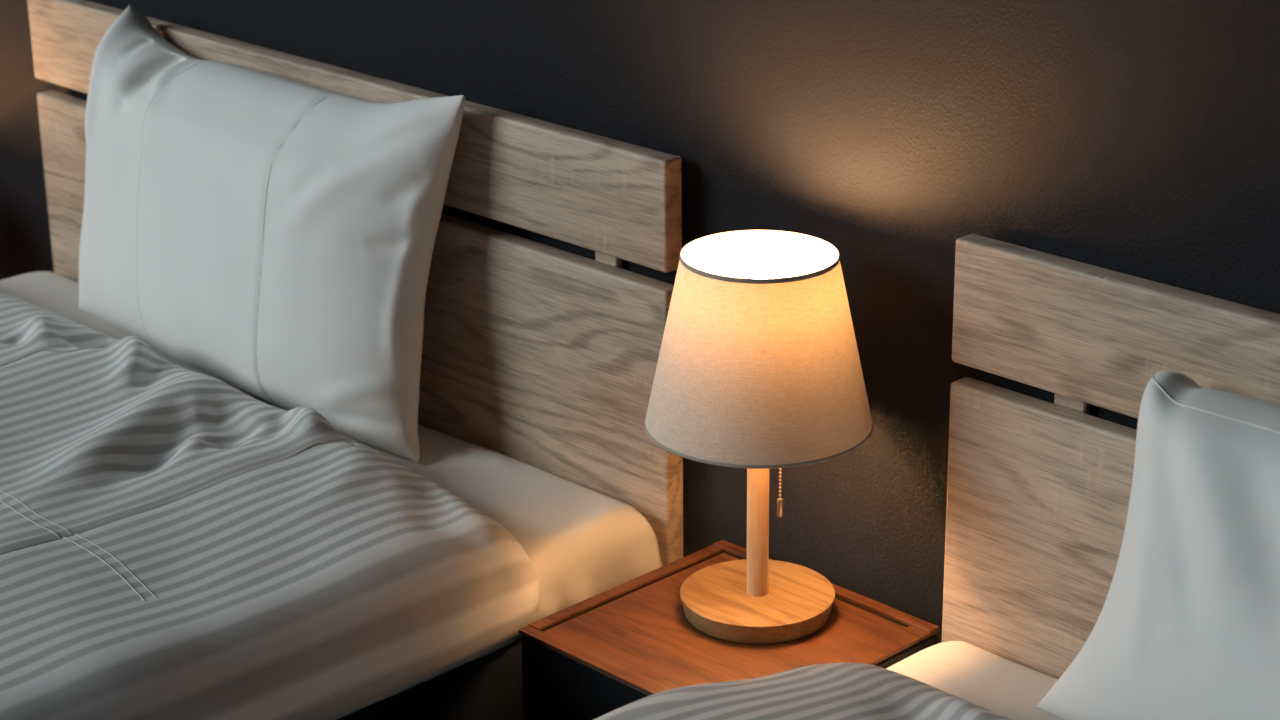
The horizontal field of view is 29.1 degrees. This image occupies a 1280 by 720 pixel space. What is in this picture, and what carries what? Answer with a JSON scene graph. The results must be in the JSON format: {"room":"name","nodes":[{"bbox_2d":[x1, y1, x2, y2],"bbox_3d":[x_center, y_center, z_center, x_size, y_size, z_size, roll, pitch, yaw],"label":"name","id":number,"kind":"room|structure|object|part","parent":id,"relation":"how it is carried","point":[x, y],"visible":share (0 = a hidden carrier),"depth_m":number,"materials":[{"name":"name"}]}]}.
{"room":"bedroom","nodes":[
{"label":"bedroom","id":0,"kind":"room"},
{"bbox_2d":[0,0,1279,643],"bbox_3d":[0.247,-0.531,2.694,0.150,2.700,6.800,-19,27,-41],"label":"wall","id":1,"kind":"structure","parent":0,"point":[1138,138],"depth_m":2.73,"materials":[{"name":"paint"}]},
{"bbox_3d":[-1.249,1.313,1.801,4.382,0.100,6.800,-19,27,-41],"label":"floor","id":2,"kind":"structure","parent":0,"visible":0},
{"bbox_2d":[27,0,682,719],"bbox_3d":[-1.161,0.323,2.866,2.059,1.011,1.396,-19,27,-41],"label":"bed","id":3,"kind":"object","parent":2,"relation":"on","point":[541,356],"visible":0.39,"depth_m":3.10,"materials":[{"name":"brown wood"}]},
{"bbox_2d":[0,271,661,696],"bbox_3d":[-1.183,0.303,2.850,1.996,0.095,1.437,-19,27,-41],"label":"mattress","id":4,"kind":"object","parent":3,"relation":"on","point":[581,543],"visible":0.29,"depth_m":3.02,"materials":[{"name":"white fabric"}]},
{"bbox_2d":[0,291,538,719],"bbox_3d":[-1.239,0.270,2.775,1.795,0.167,1.569,-19,27,-41],"label":"duvet","id":5,"kind":"object","parent":4,"relation":"on","point":[177,542],"visible":1,"depth_m":2.75,"materials":[{"name":"fabric"}]},
{"bbox_2d":[79,5,464,461],"bbox_3d":[-0.540,-0.191,3.361,0.196,0.475,0.810,-19,27,-41],"label":"pillow","id":6,"kind":"object","parent":4,"relation":"on","point":[272,237],"visible":0.97,"depth_m":3.23,"materials":[{"name":"white fabric"}]},
{"bbox_2d":[519,540,938,719],"bbox_3d":[0.102,0.557,2.854,0.331,0.552,0.335,-19,27,-41],"label":"nightstand","id":7,"kind":"object","parent":2,"relation":"on","point":[633,640],"visible":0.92,"depth_m":2.74,"materials":[{"name":"orange wood"}]},
{"bbox_3d":[-0.011,0.441,2.694,0.016,0.205,0.329,-19,27,-41],"label":"drawer","id":8,"kind":"part","parent":7,"relation":"part of","materials":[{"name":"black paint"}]},
{"bbox_2d":[644,230,873,643],"bbox_3d":[0.131,0.085,2.724,0.253,0.426,0.253,12,24,31],"label":"table lamp","id":9,"kind":"object","parent":7,"relation":"on","point":[759,370],"visible":1,"depth_m":2.62,"materials":[{"name":"white fabric"}]},
{"bbox_3d":[0.132,0.151,2.749,0.025,0.237,0.025,-19,27,-41],"label":"stem","id":10,"kind":"part","parent":9,"relation":"part of","materials":[{"name":"brown wood"}]},
{"bbox_3d":[0.130,-0.021,2.684,0.251,0.193,0.251,-19,27,-41],"label":"lamp shade","id":11,"kind":"part","parent":9,"relation":"part of","materials":[{"name":"fabric"}]},
{"bbox_3d":[0.136,-0.070,2.659,0.060,0.051,0.060,-19,27,-41],"label":"bulb","id":12,"kind":"part","parent":9,"relation":"part of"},
{"bbox_3d":[0.156,0.164,2.754,0.006,0.023,0.006,-19,27,-41],"label":"chain pull","id":13,"kind":"part","parent":9,"relation":"part of","materials":[{"name":"gold metal"}]},
{"bbox_3d":[0.149,0.090,2.726,0.015,0.138,0.003,-1,20,-1],"label":"pull chain","id":14,"kind":"part","parent":9,"relation":"part of","materials":[{"name":"gold metal"}]},
{"bbox_2d":[942,234,1279,678],"bbox_3d":[0.116,0.764,1.641,2.059,1.011,1.396,-19,27,-41],"label":"headboard","id":15,"kind":"object","parent":2,"relation":"on","point":[1039,491],"visible":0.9,"depth_m":2.56,"materials":[{"name":"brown wood"}]},
{"bbox_2d":[886,641,1061,719],"bbox_3d":[0.103,0.749,1.616,1.996,0.094,1.420,-19,27,-41],"label":"mattress","id":16,"kind":"object","parent":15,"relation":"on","point":[966,671],"visible":0.49,"depth_m":2.60,"materials":[{"name":"white fabric"}]},
{"bbox_2d":[594,662,1011,719],"bbox_3d":[0.046,0.722,1.548,1.800,0.149,1.541,-19,27,-41],"label":"duvet","id":17,"kind":"object","parent":16,"relation":"on","point":[843,690],"visible":1,"depth_m":2.40,"materials":[{"name":"fabric"}]},
{"bbox_2d":[1037,371,1279,719],"bbox_3d":[0.702,0.263,2.171,0.173,0.419,0.816,-19,27,-41],"label":"pillow","id":18,"kind":"object","parent":16,"relation":"on","point":[1187,627],"visible":1,"depth_m":2.28,"materials":[{"name":"white fabric"}]}
]}

